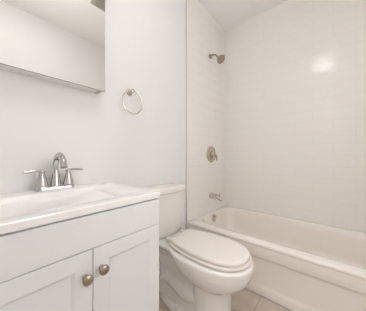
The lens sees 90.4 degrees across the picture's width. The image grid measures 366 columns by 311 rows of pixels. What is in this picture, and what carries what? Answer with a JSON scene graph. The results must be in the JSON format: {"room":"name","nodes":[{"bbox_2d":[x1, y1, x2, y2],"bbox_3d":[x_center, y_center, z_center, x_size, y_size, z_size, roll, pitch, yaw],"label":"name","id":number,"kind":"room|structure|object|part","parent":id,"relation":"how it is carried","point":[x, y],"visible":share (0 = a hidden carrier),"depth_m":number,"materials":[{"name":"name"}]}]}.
{"room":"bathroom","nodes":[
{"label":"bathroom","id":0,"kind":"room"},
{"bbox_2d":[0,0,185,269],"bbox_3d":[-0.504,-0.295,1.215,0.100,2.650,1.554,0,0,41],"label":"wall","id":1,"kind":"structure","parent":0,"point":[145,40],"depth_m":1.22,"materials":[{"name":"white paint"}]},
{"bbox_2d":[0,0,104,93],"bbox_3d":[-0.657,-0.700,0.890,0.087,0.666,0.521,0,0,41],"label":"upper cabinet","id":2,"kind":"object","parent":1,"relation":"attached to","point":[62,42],"visible":1,"depth_m":0.88,"materials":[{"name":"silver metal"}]},
{"bbox_2d":[122,89,142,113],"bbox_3d":[-0.359,-0.377,1.264,0.057,0.185,0.164,0,0,41],"label":"towel ring","id":3,"kind":"object","parent":1,"relation":"attached to","point":[128,92],"visible":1,"depth_m":1.26,"materials":[{"name":"grey metal"}]},
{"bbox_3d":[-0.359,-0.444,1.264,0.057,0.050,0.050,0,0,40],"label":"post","id":4,"kind":"part","parent":3,"relation":"part of","materials":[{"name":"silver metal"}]},
{"bbox_2d":[186,0,186,228],"bbox_3d":[0.030,-0.295,1.758,0.007,2.650,0.010,0,0,41],"label":"trim","id":5,"kind":"structure","parent":1,"relation":"attached to","point":[186,0],"depth_m":1.76,"materials":[{"name":"grey"}]},
{"bbox_2d":[188,0,224,221],"bbox_3d":[0.290,-0.295,2.140,0.106,2.650,0.883,0,0,41],"label":"tiled wall","id":6,"kind":"structure","parent":0,"point":[206,77],"depth_m":2.00,"materials":[{"name":"white tile"}]},
{"bbox_2d":[187,0,187,228],"bbox_3d":[0.041,-0.295,1.766,0.013,2.650,0.016,0,0,41],"label":"trim","id":7,"kind":"structure","parent":6,"relation":"attached to","point":[187,0],"depth_m":1.76,"materials":[{"name":"white"}]},
{"bbox_2d":[206,146,216,161],"bbox_3d":[0.350,-0.015,2.074,0.071,0.192,0.192,0,0,41],"label":"shower valve","id":8,"kind":"object","parent":6,"relation":"attached to","point":[211,154],"visible":1,"depth_m":2.06,"materials":[{"name":"silver metal"}]},
{"bbox_2d":[209,193,222,200],"bbox_3d":[0.371,0.462,2.037,0.150,0.083,0.066,0,0,41],"label":"tub spout","id":9,"kind":"object","parent":6,"relation":"attached to","point":[211,195],"visible":1,"depth_m":2.02,"materials":[{"name":"grey metal"}]},
{"bbox_2d":[209,53,224,63],"bbox_3d":[0.376,-1.090,2.021,0.179,0.153,0.097,0,0,41],"label":"shower","id":10,"kind":"object","parent":6,"relation":"attached to","point":[220,59],"visible":1,"depth_m":2.00,"materials":[{"name":"silver metal"}]},
{"bbox_2d":[159,288,291,310],"bbox_3d":[0.482,1.080,0.954,1.937,0.100,2.437,0,0,41],"label":"floor","id":11,"kind":"structure","parent":0,"point":[245,299],"depth_m":1.26,"materials":[{"name":"beige tile"}]},
{"bbox_2d":[0,198,158,310],"bbox_3d":[-0.477,0.611,0.753,0.536,0.838,0.595,0,0,41],"label":"vanity cabinet","id":12,"kind":"object","parent":11,"relation":"on","point":[105,260],"visible":0.91,"depth_m":0.59,"materials":[{"name":"paint"}]},
{"bbox_3d":[-0.402,0.623,0.496,0.018,0.624,0.296,0,0,40],"label":"door","id":13,"kind":"part","parent":12,"relation":"part of","materials":[{"name":"paint"}]},
{"bbox_2d":[0,182,159,234],"bbox_3d":[-0.491,0.218,0.763,0.504,0.104,0.610,0,0,41],"label":"countertop","id":14,"kind":"structure","parent":12,"relation":"on","point":[20,210],"depth_m":0.70,"materials":[{"name":"ceramic"}]},
{"bbox_2d":[22,152,82,191],"bbox_3d":[-0.630,0.075,0.892,0.194,0.182,0.194,0,0,-8],"label":"faucet","id":15,"kind":"object","parent":14,"relation":"on","point":[41,184],"visible":1,"depth_m":0.88,"materials":[{"name":"silver metal"}]},
{"bbox_3d":[-0.689,0.074,0.835,0.019,0.016,0.076,0,0,40],"label":"lever","id":16,"kind":"part","parent":15,"relation":"part of","materials":[{"name":"silver metal"}]},
{"bbox_3d":[-0.668,0.112,0.860,0.051,0.085,0.051,0,0,40],"label":"handle","id":17,"kind":"part","parent":15,"relation":"part of","materials":[{"name":"silver metal"}]},
{"bbox_3d":[-0.632,0.155,0.901,0.056,0.021,0.164,0,0,40],"label":"plate","id":18,"kind":"part","parent":15,"relation":"part of","materials":[{"name":"silver metal"}]},
{"bbox_3d":[-0.589,0.069,0.865,0.164,0.170,0.051,0,0,40],"label":"spout","id":19,"kind":"part","parent":15,"relation":"part of","materials":[{"name":"silver metal"}]},
{"bbox_3d":[-0.596,0.112,0.943,0.051,0.085,0.051,0,0,40],"label":"handle","id":20,"kind":"part","parent":15,"relation":"part of","materials":[{"name":"silver metal"}]},
{"bbox_3d":[-0.302,0.390,0.572,0.035,0.033,0.033,0,0,40],"label":"knob","id":21,"kind":"part","parent":12,"relation":"part of","materials":[{"name":"silver metal"}]},
{"bbox_3d":[-0.268,0.382,0.612,0.035,0.033,0.033,0,0,40],"label":"knob","id":22,"kind":"part","parent":12,"relation":"part of","materials":[{"name":"silver metal"}]},
{"bbox_3d":[-0.210,0.623,0.721,0.018,0.624,0.292,0,0,40],"label":"door","id":23,"kind":"part","parent":12,"relation":"part of","materials":[{"name":"paint"}]},
{"bbox_2d":[140,183,253,310],"bbox_3d":[0.071,0.630,1.204,0.766,0.799,0.385,0,0,41],"label":"toilet","id":24,"kind":"object","parent":11,"relation":"on","point":[200,270],"visible":0.94,"depth_m":1.10,"materials":[{"name":"white ceramic"}]},
{"bbox_3d":[-0.137,0.253,1.390,0.201,0.043,0.360,0,0,40],"label":"tank lid","id":25,"kind":"part","parent":24,"relation":"part of","materials":[{"name":"white ceramic"}]},
{"bbox_3d":[-0.138,0.434,1.391,0.180,0.323,0.340,0,0,40],"label":"tank","id":26,"kind":"part","parent":24,"relation":"part of","materials":[{"name":"white ceramic"}]},
{"bbox_3d":[0.080,0.813,1.205,0.752,0.434,0.368,0,0,40],"label":"bowl","id":27,"kind":"part","parent":24,"relation":"part of","materials":[{"name":"white ceramic"}]},
{"bbox_3d":[0.161,0.557,1.138,0.497,0.029,0.306,0,0,40],"label":"lid","id":28,"kind":"part","parent":24,"relation":"part of","materials":[{"name":"plastic"}]},
{"bbox_2d":[188,205,365,310],"bbox_3d":[0.954,0.835,1.508,1.723,0.383,0.779,0,0,41],"label":"bathtub","id":29,"kind":"object","parent":11,"relation":"on","point":[300,265],"visible":0.77,"depth_m":1.34,"materials":[{"name":"ceramic"}]},
{"bbox_2d":[198,0,287,30],"bbox_3d":[0.153,-1.670,0.367,3.200,0.100,3.757,0,0,41],"label":"ceiling","id":30,"kind":"structure","parent":0,"point":[229,14],"depth_m":2.02,"materials":[{"name":"white paint"}]},
{"bbox_2d":[225,0,365,231],"bbox_3d":[1.281,-0.295,1.808,1.831,2.650,0.100,0,0,41],"label":"wall","id":31,"kind":"structure","parent":0,"point":[295,70],"depth_m":1.83,"materials":[{"name":"white tile"}]}
]}

